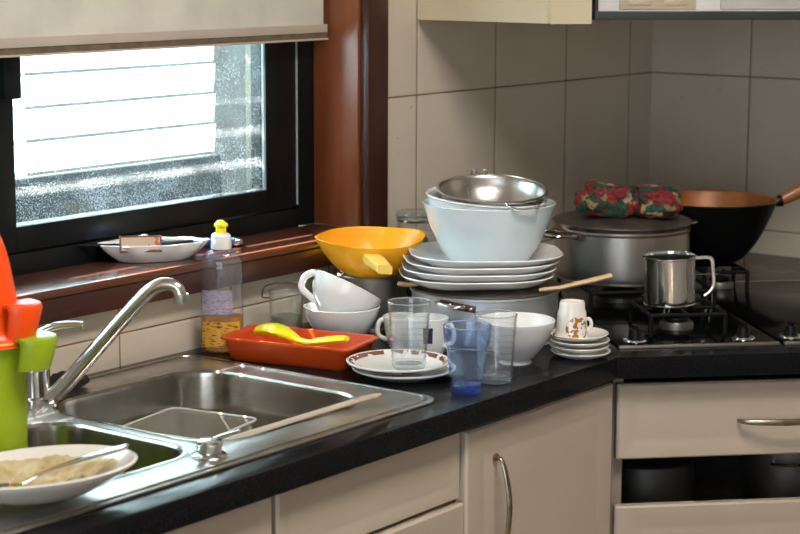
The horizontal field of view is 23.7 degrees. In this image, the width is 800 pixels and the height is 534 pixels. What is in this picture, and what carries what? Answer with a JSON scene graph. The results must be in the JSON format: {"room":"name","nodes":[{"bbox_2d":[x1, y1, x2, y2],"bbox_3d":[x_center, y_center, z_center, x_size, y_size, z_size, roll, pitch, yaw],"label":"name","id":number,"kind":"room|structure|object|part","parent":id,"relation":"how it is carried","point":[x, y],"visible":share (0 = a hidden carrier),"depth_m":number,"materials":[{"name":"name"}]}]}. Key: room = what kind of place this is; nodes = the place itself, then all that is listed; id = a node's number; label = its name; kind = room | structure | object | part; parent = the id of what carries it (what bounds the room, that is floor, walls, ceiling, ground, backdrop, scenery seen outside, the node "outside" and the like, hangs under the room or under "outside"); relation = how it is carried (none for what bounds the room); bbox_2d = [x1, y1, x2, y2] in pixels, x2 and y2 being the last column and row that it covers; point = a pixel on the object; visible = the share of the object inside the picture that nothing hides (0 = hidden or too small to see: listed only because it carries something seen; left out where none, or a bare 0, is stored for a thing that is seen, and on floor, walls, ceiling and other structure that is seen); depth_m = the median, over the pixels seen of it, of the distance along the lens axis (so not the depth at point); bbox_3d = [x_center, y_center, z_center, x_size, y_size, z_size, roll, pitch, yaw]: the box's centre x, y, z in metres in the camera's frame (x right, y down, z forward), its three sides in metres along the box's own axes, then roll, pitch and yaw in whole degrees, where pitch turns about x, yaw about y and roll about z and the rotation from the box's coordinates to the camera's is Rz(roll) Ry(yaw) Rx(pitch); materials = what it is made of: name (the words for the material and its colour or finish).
{"room":"kitchen","nodes":[
{"label":"kitchen","id":0,"kind":"room"},
{"bbox_2d":[24,44,246,192],"bbox_3d":[-0.439,-0.391,3.855,0.680,2.600,0.237,7,12,36],"label":"wall","id":1,"kind":"structure","parent":0,"point":[229,89],"depth_m":3.65,"materials":[{"name":"stone"}]},
{"bbox_2d":[245,44,251,188],"bbox_3d":[-0.266,-0.612,3.524,0.040,1.054,0.020,7,12,36],"label":"trim","id":2,"kind":"structure","parent":1,"relation":"attached to","point":[247,46],"depth_m":3.58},
{"bbox_2d":[38,0,652,375],"bbox_3d":[-1.086,-0.130,2.271,0.220,2.600,5.420,7,12,36],"label":"wall","id":3,"kind":"structure","parent":0,"point":[561,107],"depth_m":3.74,"materials":[{"name":"tile"}]},
{"bbox_2d":[13,46,221,222],"bbox_3d":[-0.877,-0.551,2.885,0.040,1.140,1.747,7,12,36],"label":"shutter","id":4,"kind":"object","parent":3,"relation":"attached to","point":[43,196],"visible":0.61,"depth_m":3.42,"materials":[{"name":"plastic"}]},
{"bbox_3d":[-0.877,-0.551,2.885,0.040,1.140,1.747,7,12,36],"label":"frame","id":5,"kind":"part","parent":4,"relation":"part of","materials":[{"name":"stone"}]},
{"bbox_2d":[0,41,313,275],"bbox_3d":[-0.677,-0.461,2.788,0.063,1.014,1.712,7,12,36],"label":"window","id":6,"kind":"structure","parent":3,"relation":"in","point":[281,195],"depth_m":3.35,"materials":[{"name":"black metal"}]},
{"bbox_2d":[0,0,328,57],"bbox_3d":[-0.636,-0.629,2.727,0.044,0.662,1.668,7,12,36],"label":"roller blind","id":7,"kind":"object","parent":3,"relation":"attached to","point":[27,27],"visible":1,"depth_m":3.07,"materials":[{"name":"fabric"}]},
{"bbox_2d":[13,224,342,300],"bbox_3d":[-0.632,0.047,2.786,0.138,0.014,1.752,7,12,36],"label":"windowsill","id":8,"kind":"structure","parent":3,"relation":"attached to","point":[48,284],"depth_m":3.03,"materials":[{"name":"brown wood"}]},
{"bbox_2d":[97,236,208,262],"bbox_3d":[-0.399,-0.027,3.098,0.183,0.030,0.099,-3,10,-20],"label":"dish","id":9,"kind":"object","parent":8,"relation":"on","point":[137,254],"visible":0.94,"depth_m":3.06,"materials":[{"name":"ceramic"}]},
{"bbox_2d":[77,244,118,247],"bbox_3d":[-0.472,-0.033,3.060,0.090,0.011,0.008,-2,10,-13],"label":"pen","id":10,"kind":"object","parent":9,"relation":"in","point":[79,245],"visible":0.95,"depth_m":3.05,"materials":[{"name":"plastic"}]},
{"bbox_2d":[119,235,161,252],"bbox_3d":[-0.416,-0.036,3.054,0.067,0.028,0.017,-1,10,-10],"label":"matchbox","id":11,"kind":"object","parent":9,"relation":"in","point":[148,240],"visible":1,"depth_m":3.05,"materials":[{"name":"cardboard"}]},
{"bbox_2d":[162,240,192,244],"bbox_3d":[-0.375,-0.036,3.126,0.070,0.013,0.020,-3,10,-21],"label":"black lighter","id":12,"kind":"object","parent":9,"relation":"in","point":[171,242],"visible":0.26,"depth_m":3.12,"materials":[{"name":"plastic"}]},
{"bbox_2d":[200,237,242,246],"bbox_3d":[-0.305,-0.043,3.236,0.075,0.015,0.022,-1,9,-5],"label":"blue lighter","id":13,"kind":"object","parent":8,"relation":"on","point":[235,241],"visible":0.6,"depth_m":3.23,"materials":[{"name":"plastic"}]},
{"bbox_2d":[39,247,332,324],"bbox_3d":[-0.591,0.077,2.761,0.030,0.036,1.756,7,12,36],"label":"trim","id":14,"kind":"structure","parent":3,"relation":"attached to","point":[61,308],"depth_m":3.08,"materials":[{"name":"brown wood"}]},
{"bbox_2d":[314,0,360,226],"bbox_3d":[-0.110,-0.570,3.411,0.103,0.999,0.020,7,12,36],"label":"trim","id":15,"kind":"structure","parent":3,"relation":"attached to","point":[337,60],"depth_m":3.45,"materials":[{"name":"brown wood"}]},
{"bbox_2d":[361,0,387,226],"bbox_3d":[-0.045,-0.571,3.392,0.022,1.110,0.060,7,12,36],"label":"trim","id":16,"kind":"structure","parent":3,"relation":"attached to","point":[374,13],"depth_m":3.43,"materials":[{"name":"brown wood"}]},
{"bbox_2d":[417,0,626,23],"bbox_3d":[0.305,-0.815,3.550,0.340,0.701,0.450,7,12,36],"label":"upper cabinet","id":17,"kind":"object","parent":3,"relation":"attached to","point":[514,11],"visible":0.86,"depth_m":3.41,"materials":[{"name":"wood"}]},
{"bbox_3d":[0.304,-0.776,3.316,0.073,0.701,0.007,-1,10,-7],"label":"panel","id":18,"kind":"part","parent":17,"relation":"part of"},
{"bbox_2d":[649,20,799,257],"bbox_3d":[2.314,-0.241,3.017,4.300,2.600,0.120,7,12,36],"label":"wall","id":19,"kind":"structure","parent":0,"point":[725,94],"depth_m":4.14,"materials":[{"name":"tile"}]},
{"bbox_2d":[592,0,799,19],"bbox_3d":[0.756,-0.717,3.540,0.872,0.500,0.312,-1,10,-8],"label":"extractor hood","id":20,"kind":"object","parent":19,"relation":"attached to","point":[601,9],"visible":0.95,"depth_m":3.40,"materials":[{"name":"white metal"}]},
{"bbox_2d":[720,0,799,8],"bbox_3d":[0.667,-0.503,3.416,0.190,0.082,0.008,-1,10,-8],"label":"light","id":21,"kind":"object","parent":20,"relation":"attached to","point":[724,4],"depth_m":3.41,"materials":[{"name":"plastic"}]},
{"bbox_3d":[0.625,1.421,1.217,4.520,0.100,5.420,7,12,36],"label":"floor","id":22,"kind":"structure","parent":0,"visible":0},
{"bbox_2d":[164,497,271,533],"bbox_3d":[-0.508,0.713,2.511,0.551,0.862,0.436,7,12,36],"label":"base cabinet","id":23,"kind":"object","parent":22,"relation":"on","point":[254,518],"visible":0.46,"depth_m":2.40,"materials":[{"name":"beige paint"}]},
{"bbox_2d":[271,433,462,533],"bbox_3d":[-0.249,0.658,2.849,0.551,0.862,0.415,7,12,36],"label":"base cabinet","id":24,"kind":"object","parent":22,"relation":"on","point":[412,491],"visible":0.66,"depth_m":2.65,"materials":[{"name":"beige paint"}]},
{"bbox_3d":[-0.039,0.689,2.693,0.024,0.645,0.409,7,12,36],"label":"door","id":25,"kind":"part","parent":24,"relation":"part of","materials":[{"name":"beige paint"}]},
{"bbox_2d":[453,382,612,533],"bbox_3d":[0.015,0.605,3.171,0.580,0.862,0.417,7,12,36],"label":"base cabinet","id":26,"kind":"object","parent":22,"relation":"on","point":[545,468],"visible":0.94,"depth_m":2.97,"materials":[{"name":"beige paint"}]},
{"bbox_3d":[0.154,0.363,2.855,0.032,0.164,0.011,7,12,36],"label":"handle","id":27,"kind":"part","parent":26,"relation":"part of","materials":[{"name":"silver metal"}]},
{"bbox_2d":[609,374,799,533],"bbox_3d":[0.620,0.564,3.433,0.600,0.862,0.483,-1,10,-8],"label":"base cabinet","id":28,"kind":"object","parent":22,"relation":"on","point":[716,421],"visible":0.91,"depth_m":3.16,"materials":[{"name":"beige paint"}]},
{"bbox_2d":[20,252,799,533],"bbox_3d":[0.604,0.305,2.243,2.599,0.036,3.299,7,12,36],"label":"countertop","id":29,"kind":"structure","parent":28,"relation":"on","point":[455,408],"depth_m":2.81,"materials":[{"name":"black stone"}]},
{"bbox_2d":[28,277,188,404],"bbox_3d":[-0.425,0.110,2.717,0.259,0.200,0.054,2,10,12],"label":"mixer tap","id":30,"kind":"object","parent":29,"relation":"on","point":[40,390],"visible":0.78,"depth_m":2.72,"materials":[{"name":"silver metal"}]},
{"bbox_3d":[-0.493,0.094,2.735,0.077,0.034,0.022,0,9,2],"label":"lever","id":31,"kind":"part","parent":30,"relation":"part of","materials":[{"name":"silver metal"}]},
{"bbox_2d":[0,355,433,533],"bbox_3d":[-0.505,0.308,2.467,0.509,0.186,1.215,7,12,36],"label":"sink","id":32,"kind":"object","parent":29,"relation":"in","point":[95,413],"depth_m":2.79,"materials":[{"name":"metal"}]},
{"bbox_2d":[0,236,57,451],"bbox_3d":[-0.502,0.161,2.397,0.152,0.420,0.120,0,9,0],"label":"tub","id":33,"kind":"object","parent":32,"relation":"in","point":[35,353],"depth_m":2.36,"materials":[{"name":"plastic"}]},
{"bbox_2d":[0,236,19,349],"bbox_3d":[-0.518,0.023,2.374,0.120,0.141,0.120,0,9,0],"label":"tub","id":34,"kind":"object","parent":33,"relation":"in","point":[9,304],"depth_m":2.35,"materials":[{"name":"plastic"}]},
{"bbox_2d":[0,342,27,451],"bbox_3d":[-0.518,0.227,2.408,0.117,0.286,0.117,0,9,0],"label":"tub","id":35,"kind":"object","parent":33,"relation":"attached to","point":[13,362],"depth_m":2.36,"materials":[{"name":"green plastic"}]},
{"bbox_3d":[-0.511,0.023,2.374,0.134,0.141,0.120,0,9,0],"label":"orange tub","id":36,"kind":"part","parent":33,"relation":"part of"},
{"bbox_3d":[-0.468,0.066,2.366,0.048,0.046,0.056,0,9,0],"label":"handle","id":37,"kind":"part","parent":33,"relation":"part of","materials":[{"name":"orange plastic"}]},
{"bbox_3d":[-0.451,0.105,2.371,0.048,0.042,0.064,2,10,13],"label":"handle","id":38,"kind":"part","parent":33,"relation":"part of","materials":[{"name":"green plastic"}]},
{"bbox_2d":[0,444,137,504],"bbox_3d":[-0.427,0.248,2.253,0.234,0.049,0.234,-3,10,-18],"label":"plate","id":39,"kind":"object","parent":32,"relation":"on","point":[54,492],"visible":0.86,"depth_m":2.19,"materials":[{"name":"ceramic"}]},
{"bbox_2d":[0,454,120,485],"bbox_3d":[-0.427,0.249,2.253,0.199,0.036,0.199,0,9,0],"label":"leftover mash","id":40,"kind":"object","parent":39,"relation":"on","point":[25,469],"visible":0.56,"depth_m":2.31,"materials":[{"name":"food"}]},
{"bbox_2d":[0,443,128,487],"bbox_3d":[-0.401,0.236,2.233,0.175,0.041,0.031,-5,11,-26],"label":"spoon","id":41,"kind":"object","parent":40,"relation":"on","point":[114,449],"visible":0.84,"depth_m":2.24,"materials":[{"name":"silver metal"}]},
{"bbox_2d":[0,483,24,487],"bbox_3d":[-0.458,0.257,2.207,0.048,0.008,0.031,-1,5,-25],"label":"bowl","id":42,"kind":"object","parent":41,"relation":"on","point":[2,485],"depth_m":2.22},
{"bbox_2d":[50,371,89,391],"bbox_3d":[-0.492,0.167,2.824,0.045,0.028,0.078,7,12,36],"label":"pad","id":43,"kind":"object","parent":32,"relation":"on","point":[85,379],"visible":0.35,"depth_m":2.82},
{"bbox_3d":[-0.449,0.318,2.475,0.289,0.154,0.275,7,12,36],"label":"bowl","id":44,"kind":"part","parent":32,"relation":"part of","materials":[{"name":"metal"}]},
{"bbox_2d":[122,407,256,439],"bbox_3d":[-0.315,0.284,2.851,0.158,0.107,0.152,5,11,27],"label":"wire rack","id":45,"kind":"object","parent":32,"relation":"in","point":[171,408],"visible":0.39,"depth_m":2.88,"materials":[{"name":"metal"}]},
{"bbox_3d":[-0.278,0.274,2.759,0.362,0.159,0.354,7,12,36],"label":"bowl","id":46,"kind":"part","parent":32,"relation":"part of","materials":[{"name":"metal"}]},
{"bbox_3d":[-0.238,0.229,2.467,0.048,0.027,0.073,7,12,36],"label":"sink drain knob","id":47,"kind":"part","parent":32,"relation":"part of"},
{"bbox_2d":[222,393,380,439],"bbox_3d":[-0.149,0.214,2.656,0.329,0.030,0.016,-9,13,-43],"label":"wooden stick","id":48,"kind":"object","parent":32,"relation":"on","point":[347,403],"visible":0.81,"depth_m":2.67,"materials":[{"name":"brown wood"}]},
{"bbox_2d":[200,220,243,352],"bbox_3d":[-0.290,0.031,3.100,0.071,0.217,0.045,0,9,-3],"label":"soap bottle","id":49,"kind":"object","parent":29,"relation":"on","point":[218,319],"visible":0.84,"depth_m":3.09,"materials":[{"name":"clear plastic"}]},
{"bbox_2d":[261,282,300,327],"bbox_3d":[-0.192,0.074,3.213,0.062,0.101,0.062,-8,13,-42],"label":"glass mug","id":50,"kind":"object","parent":29,"relation":"on","point":[288,319],"visible":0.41,"depth_m":3.20,"materials":[{"name":"glass"}]},
{"bbox_3d":[-0.197,0.039,3.207,0.072,0.029,0.003,0,9,0],"label":"handle","id":51,"kind":"part","parent":50,"relation":"part of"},
{"bbox_2d":[220,324,377,370],"bbox_3d":[-0.161,0.130,3.051,0.234,0.038,0.126,5,10,25],"label":"tray","id":52,"kind":"object","parent":29,"relation":"on","point":[243,344],"visible":0.78,"depth_m":3.02,"materials":[{"name":"red plastic"}]},
{"bbox_2d":[253,323,349,345],"bbox_3d":[-0.156,0.109,3.033,0.182,0.027,0.048,6,11,33],"label":"spoon","id":53,"kind":"object","parent":52,"relation":"in","point":[278,330],"visible":0.97,"depth_m":3.03,"materials":[{"name":"plastic"}]},
{"bbox_2d":[253,323,299,341],"bbox_3d":[-0.194,0.104,3.060,0.090,0.025,0.049,5,10,25],"label":"bowl","id":54,"kind":"object","parent":53,"relation":"on","point":[278,330],"depth_m":3.04,"materials":[{"name":"plastic"}]},
{"bbox_2d":[304,302,379,333],"bbox_3d":[-0.097,0.095,3.186,0.128,0.063,0.128,0,9,0],"label":"bowl","id":55,"kind":"object","parent":29,"relation":"on","point":[361,322],"visible":0.39,"depth_m":3.13,"materials":[{"name":"ceramic"}]},
{"bbox_2d":[298,269,380,311],"bbox_3d":[-0.089,0.050,3.190,0.121,0.096,0.115,6,11,32],"label":"cup","id":56,"kind":"object","parent":55,"relation":"on","point":[331,293],"visible":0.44,"depth_m":3.14,"materials":[{"name":"ceramic"}]},
{"bbox_3d":[-0.149,0.029,3.176,0.041,0.052,0.008,26,-6,-10],"label":"handle","id":57,"kind":"part","parent":56,"relation":"part of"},
{"bbox_2d":[331,268,405,330],"bbox_3d":[-0.053,0.053,3.339,0.135,0.097,0.135,0,9,0],"label":"pan","id":58,"kind":"object","parent":29,"relation":"on","point":[385,289],"visible":0.23,"depth_m":3.28,"materials":[{"name":"metal"}]},
{"bbox_3d":[-0.053,0.007,3.331,0.131,0.004,0.131,0,9,0],"label":"lid","id":59,"kind":"part","parent":58,"relation":"part of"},
{"bbox_2d":[315,226,425,277],"bbox_3d":[-0.054,-0.021,3.281,0.171,0.073,0.199,4,10,23],"label":"colander","id":60,"kind":"object","parent":58,"relation":"on","point":[359,251],"visible":0.95,"depth_m":3.25,"materials":[{"name":"plastic"}]},
{"bbox_3d":[-0.038,-0.006,3.190,0.062,0.023,0.046,5,14,10],"label":"handle","id":61,"kind":"part","parent":60,"relation":"part of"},
{"bbox_2d":[375,312,415,348],"bbox_3d":[0.006,0.106,3.161,0.070,0.051,0.070,6,11,33],"label":"cup","id":62,"kind":"object","parent":29,"relation":"on","point":[399,333],"visible":0.75,"depth_m":3.14,"materials":[{"name":"ceramic"}]},
{"bbox_3d":[-0.029,0.104,3.153,0.025,0.042,0.006,-2,10,-12],"label":"handle","id":63,"kind":"part","parent":62,"relation":"part of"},
{"bbox_2d":[352,362,455,382],"bbox_3d":[0.006,0.161,2.936,0.161,0.016,0.161,7,12,36],"label":"dinner plate","id":64,"kind":"object","parent":29,"relation":"on","point":[451,367],"visible":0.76,"depth_m":2.89,"materials":[{"name":"ceramic"}]},
{"bbox_2d":[346,349,450,375],"bbox_3d":[-0.003,0.150,2.933,0.161,0.016,0.161,1,9,3],"label":"dinner plate","id":65,"kind":"object","parent":64,"relation":"on","point":[378,362],"visible":0.97,"depth_m":2.96,"materials":[{"name":"ceramic"}]},
{"bbox_2d":[387,299,430,370],"bbox_3d":[0.014,0.103,2.910,0.066,0.106,0.066,7,12,36],"label":"clear tumbler","id":66,"kind":"object","parent":65,"relation":"on","point":[392,299],"visible":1,"depth_m":2.91,"materials":[{"name":"clear glass"}]},
{"bbox_2d":[396,208,428,298],"bbox_3d":[0.029,-0.015,3.501,0.084,0.179,0.084,0,9,0],"label":"glass jar","id":67,"kind":"object","parent":29,"relation":"on","point":[408,291],"visible":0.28,"depth_m":3.49,"materials":[{"name":"clear glass"}]},
{"bbox_2d":[407,313,455,353],"bbox_3d":[0.047,0.111,3.103,0.072,0.061,0.068,-3,10,-16],"label":"cup","id":68,"kind":"object","parent":29,"relation":"on","point":[418,322],"visible":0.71,"depth_m":3.08,"materials":[{"name":"ceramic"}]},
{"bbox_3d":[0.079,0.111,3.086,0.027,0.046,0.006,5,10,25],"label":"handle","id":69,"kind":"part","parent":68,"relation":"part of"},
{"bbox_2d":[443,322,491,392],"bbox_3d":[0.099,0.135,2.830,0.073,0.102,0.073,7,12,36],"label":"glass","id":70,"kind":"object","parent":29,"relation":"on","point":[445,322],"visible":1,"depth_m":2.82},
{"bbox_2d":[410,279,560,350],"bbox_3d":[0.144,0.074,3.227,0.257,0.094,0.269,0,9,0],"label":"cooking pot","id":71,"kind":"object","parent":29,"relation":"on","point":[460,306],"visible":0.41,"depth_m":3.12,"materials":[{"name":"metal"}]},
{"bbox_2d":[397,281,419,286],"bbox_3d":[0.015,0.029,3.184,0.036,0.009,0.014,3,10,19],"label":"wooden spatula","id":72,"kind":"object","parent":71,"relation":"on","point":[400,283],"visible":0.83,"depth_m":3.18,"materials":[{"name":"brown wood"}]},
{"bbox_3d":[0.080,0.063,3.110,0.060,0.014,0.034,4,10,19],"label":"handle","id":73,"kind":"part","parent":71,"relation":"part of","materials":[{"name":"silver metal"}]},
{"bbox_3d":[0.094,0.064,3.117,0.065,0.019,0.008,4,10,23],"label":"rivet plate","id":74,"kind":"part","parent":71,"relation":"part of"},
{"bbox_2d":[398,266,553,290],"bbox_3d":[0.128,0.018,3.208,0.256,0.021,0.230,-1,10,-6],"label":"square plate","id":75,"kind":"object","parent":71,"relation":"on","point":[417,280],"visible":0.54,"depth_m":3.11,"materials":[{"name":"ceramic"}]},
{"bbox_2d":[401,261,555,282],"bbox_3d":[0.132,0.006,3.209,0.256,0.021,0.230,0,9,-3],"label":"square plate","id":76,"kind":"object","parent":75,"relation":"on","point":[408,267],"visible":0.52,"depth_m":3.12,"materials":[{"name":"ceramic"}]},
{"bbox_2d":[403,255,558,275],"bbox_3d":[0.136,-0.006,3.210,0.256,0.021,0.230,-1,10,-8],"label":"square plate","id":77,"kind":"object","parent":76,"relation":"on","point":[410,259],"visible":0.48,"depth_m":3.12,"materials":[{"name":"ceramic"}]},
{"bbox_2d":[408,241,563,268],"bbox_3d":[0.144,-0.018,3.210,0.256,0.021,0.230,0,9,-4],"label":"square plate","id":78,"kind":"object","parent":77,"relation":"on","point":[431,253],"visible":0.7,"depth_m":3.14,"materials":[{"name":"ceramic"}]},
{"bbox_2d":[422,198,555,260],"bbox_3d":[0.150,-0.061,3.212,0.225,0.099,0.225,0,9,0],"label":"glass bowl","id":79,"kind":"object","parent":78,"relation":"on","point":[461,234],"visible":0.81,"depth_m":3.13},
{"bbox_2d":[426,187,547,209],"bbox_3d":[0.146,-0.073,3.207,0.205,0.110,0.206,5,11,27],"label":"bowl","id":80,"kind":"object","parent":79,"relation":"in","point":[435,198],"visible":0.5,"depth_m":3.12,"materials":[{"name":"ceramic"}]},
{"bbox_2d":[436,168,548,209],"bbox_3d":[0.161,-0.112,3.204,0.201,0.085,0.188,4,10,23],"label":"strainer","id":81,"kind":"object","parent":80,"relation":"on","point":[480,189],"visible":0.59,"depth_m":3.27,"materials":[{"name":"silver metal"}]},
{"bbox_3d":[0.201,-0.102,3.116,0.057,0.005,0.053,2,17,0],"label":"handle","id":82,"kind":"part","parent":81,"relation":"part of","materials":[{"name":"silver metal"}]},
{"bbox_3d":[0.144,0.029,3.225,0.257,0.005,0.257,0,9,0],"label":"lid","id":83,"kind":"part","parent":71,"relation":"part of","materials":[{"name":"metal"}]},
{"bbox_2d":[539,273,612,291],"bbox_3d":[0.289,0.026,3.144,0.122,0.030,0.019,-1,10,-7],"label":"wooden spoon","id":84,"kind":"object","parent":71,"relation":"on","point":[609,275],"visible":1,"depth_m":3.14,"materials":[{"name":"brown wood"}]},
{"bbox_2d":[474,311,517,384],"bbox_3d":[0.145,0.123,2.892,0.066,0.106,0.066,7,12,36],"label":"clear tumbler","id":85,"kind":"object","parent":29,"relation":"on","point":[476,311],"visible":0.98,"depth_m":2.89,"materials":[{"name":"clear glass"}]},
{"bbox_2d":[477,312,555,365],"bbox_3d":[0.184,0.118,3.037,0.125,0.071,0.125,0,9,0],"label":"bowl","id":86,"kind":"object","parent":29,"relation":"on","point":[533,330],"visible":0.97,"depth_m":3.00,"materials":[{"name":"ceramic"}]},
{"bbox_2d":[551,348,610,359],"bbox_3d":[0.292,0.140,3.083,0.097,0.012,0.097,7,12,36],"label":"saucer","id":87,"kind":"object","parent":29,"relation":"on","point":[606,351],"visible":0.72,"depth_m":3.06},
{"bbox_2d":[549,341,608,353],"bbox_3d":[0.289,0.130,3.081,0.097,0.012,0.097,0,9,-3],"label":"saucer","id":88,"kind":"object","parent":87,"relation":"on","point":[552,344],"visible":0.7,"depth_m":3.06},
{"bbox_2d":[549,336,609,348],"bbox_3d":[0.290,0.121,3.077,0.097,0.012,0.097,-9,13,-42],"label":"saucer","id":89,"kind":"object","parent":88,"relation":"on","point":[575,345],"visible":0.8,"depth_m":3.06,"materials":[{"name":"ceramic"}]},
{"bbox_2d":[550,327,608,341],"bbox_3d":[0.288,0.111,3.080,0.097,0.012,0.097,1,10,7],"label":"saucer","id":90,"kind":"object","parent":89,"relation":"on","point":[594,333],"visible":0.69,"depth_m":3.06,"materials":[{"name":"ceramic"}]},
{"bbox_2d":[555,299,592,340],"bbox_3d":[0.277,0.084,3.068,0.054,0.060,0.054,-4,10,-22],"label":"espresso cup","id":91,"kind":"object","parent":90,"relation":"on","point":[572,318],"visible":0.98,"depth_m":3.05,"materials":[{"name":"ceramic"}]},
{"bbox_3d":[0.301,0.093,3.061,0.019,0.028,0.004,4,10,20],"label":"handle","id":92,"kind":"part","parent":91,"relation":"part of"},
{"bbox_2d":[557,277,779,348],"bbox_3d":[0.457,0.064,3.443,0.275,0.044,0.586,-1,10,-8],"label":"cooktop","id":93,"kind":"object","parent":29,"relation":"in","point":[630,323],"visible":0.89,"depth_m":3.29,"materials":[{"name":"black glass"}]},
{"bbox_3d":[0.412,0.053,3.571,0.090,0.014,0.090,-1,10,-8],"label":"burner","id":94,"kind":"part","parent":93,"relation":"part of","materials":[{"name":"metal"}]},
{"bbox_2d":[543,210,698,286],"bbox_3d":[0.412,-0.042,3.575,0.262,0.123,0.288,4,10,22],"label":"cooking pot","id":95,"kind":"object","parent":93,"relation":"on","point":[591,246],"visible":0.68,"depth_m":3.48,"materials":[{"name":"metal"}]},
{"bbox_3d":[0.283,-0.060,3.506,0.061,0.011,0.079,-5,11,-30],"label":"handle","id":96,"kind":"part","parent":95,"relation":"part of","materials":[{"name":"silver metal"}]},
{"bbox_3d":[0.308,-0.060,3.520,0.003,0.013,0.092,-5,11,-29],"label":"rivet plate","id":97,"kind":"part","parent":95,"relation":"part of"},
{"bbox_2d":[574,180,638,217],"bbox_3d":[0.387,-0.126,3.525,0.133,0.065,0.096,-1,9,-4],"label":"oven mitt","id":98,"kind":"object","parent":95,"relation":"on","point":[604,199],"visible":0.98,"depth_m":3.49,"materials":[{"name":"fabric"}]},
{"bbox_3d":[0.417,-0.092,3.579,0.262,0.026,0.262,0,9,0],"label":"lid","id":99,"kind":"part","parent":95,"relation":"part of","materials":[{"name":"metal"}]},
{"bbox_2d":[635,183,682,218],"bbox_3d":[0.469,-0.124,3.528,0.098,0.058,0.114,-2,10,-13],"label":"oven mitt","id":100,"kind":"object","parent":95,"relation":"on","point":[657,200],"visible":0.82,"depth_m":3.48,"materials":[{"name":"fabric"}]},
{"bbox_3d":[0.550,-0.087,3.608,0.024,0.011,0.055,-2,10,-12],"label":"handle","id":101,"kind":"part","parent":95,"relation":"part of","materials":[{"name":"silver metal"}]},
{"bbox_3d":[0.393,0.113,3.190,0.025,0.020,0.025,-1,10,-8],"label":"knob","id":102,"kind":"part","parent":93,"relation":"part of","materials":[{"name":"black plastic"}]},
{"bbox_3d":[0.478,0.098,3.301,0.060,0.014,0.060,-1,10,-8],"label":"burner","id":103,"kind":"part","parent":93,"relation":"part of","materials":[{"name":"metal"}]},
{"bbox_2d":[642,251,715,307],"bbox_3d":[0.473,0.022,3.295,0.113,0.088,0.095,8,12,39],"label":"mug","id":104,"kind":"object","parent":93,"relation":"on","point":[669,276],"visible":1,"depth_m":3.27,"materials":[{"name":"silver metal"}]},
{"bbox_3d":[0.527,0.017,3.296,0.037,0.074,0.004,-1,9,4],"label":"handle","id":105,"kind":"part","parent":104,"relation":"part of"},
{"bbox_3d":[0.497,0.130,3.164,0.275,0.005,0.008,-1,10,-8],"label":"trim","id":106,"kind":"part","parent":93,"relation":"part of","materials":[{"name":"metal"}]},
{"bbox_2d":[695,271,717,302],"bbox_3d":[0.535,0.040,3.505,0.091,0.059,0.032,-1,10,-8],"label":"grate","id":107,"kind":"object","parent":93,"relation":"on","point":[707,274],"visible":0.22,"depth_m":3.50,"materials":[{"name":"black metal"}]},
{"bbox_3d":[0.579,0.110,3.216,0.025,0.020,0.025,-1,10,-8],"label":"knob","id":108,"kind":"part","parent":93,"relation":"part of","materials":[{"name":"black plastic"}]},
{"bbox_2d":[695,263,799,344],"bbox_3d":[0.738,0.058,3.482,0.275,0.044,0.586,-1,10,-8],"label":"cooktop","id":109,"kind":"object","parent":29,"relation":"in","point":[772,307],"visible":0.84,"depth_m":3.56,"materials":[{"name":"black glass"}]},
{"bbox_3d":[0.620,0.032,3.704,0.056,0.014,0.056,-1,10,-8],"label":"burner","id":110,"kind":"part","parent":109,"relation":"part of","materials":[{"name":"metal"}]},
{"bbox_2d":[677,183,799,264],"bbox_3d":[0.684,-0.108,3.747,0.424,0.196,0.270,0,9,0],"label":"wok","id":111,"kind":"object","parent":109,"relation":"on","point":[731,222],"visible":0.66,"depth_m":3.67,"materials":[{"name":"black metal"}]},
{"bbox_3d":[0.822,-0.166,3.768,0.153,0.088,0.028,-1,10,-8],"label":"handle","id":112,"kind":"part","parent":111,"relation":"part of","materials":[{"name":"brown wood"}]},
{"bbox_3d":[0.697,0.030,3.770,0.275,0.005,0.002,-1,10,-8],"label":"trim","id":113,"kind":"part","parent":109,"relation":"part of","materials":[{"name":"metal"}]},
{"bbox_3d":[0.661,0.108,3.228,0.025,0.020,0.025,-1,10,-8],"label":"knob","id":114,"kind":"part","parent":109,"relation":"part of","materials":[{"name":"black plastic"}]},
{"bbox_3d":[0.777,0.125,3.203,0.275,0.005,0.008,-1,10,-8],"label":"trim","id":115,"kind":"part","parent":109,"relation":"part of","materials":[{"name":"metal"}]},
{"bbox_2d":[622,457,694,502],"bbox_3d":[0.436,0.376,3.388,0.173,0.135,0.173,-1,10,-8],"label":"pan","id":116,"kind":"object","parent":28,"relation":"in","point":[644,480],"visible":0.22,"depth_m":3.31,"materials":[{"name":"metal"}]},
{"bbox_3d":[0.436,0.332,3.381,0.173,0.011,0.173,-1,10,-8],"label":"lid","id":117,"kind":"part","parent":116,"relation":"part of","materials":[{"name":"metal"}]},
{"bbox_3d":[0.648,0.508,3.223,0.594,0.240,0.020,-1,10,-8],"label":"drawer","id":118,"kind":"part","parent":28,"relation":"part of","materials":[{"name":"beige paint"}]},
{"bbox_3d":[0.649,0.248,3.180,0.594,0.127,0.020,-1,10,-8],"label":"drawer","id":119,"kind":"part","parent":28,"relation":"part of","materials":[{"name":"beige paint"}]},
{"bbox_3d":[0.641,0.254,3.154,0.164,0.011,0.032,-1,10,-8],"label":"handle","id":120,"kind":"part","parent":28,"relation":"part of","materials":[{"name":"silver metal"}]},
{"bbox_2d":[742,453,799,498],"bbox_3d":[0.697,0.366,3.401,0.162,0.151,0.185,-1,10,-8],"label":"pan","id":121,"kind":"object","parent":28,"relation":"in","point":[764,475],"visible":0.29,"depth_m":3.35,"materials":[{"name":"metal"}]},
{"bbox_3d":[0.673,0.342,3.318,0.058,0.006,0.036,1,9,5],"label":"handle","id":122,"kind":"part","parent":121,"relation":"part of","materials":[{"name":"silver metal"}]}
]}

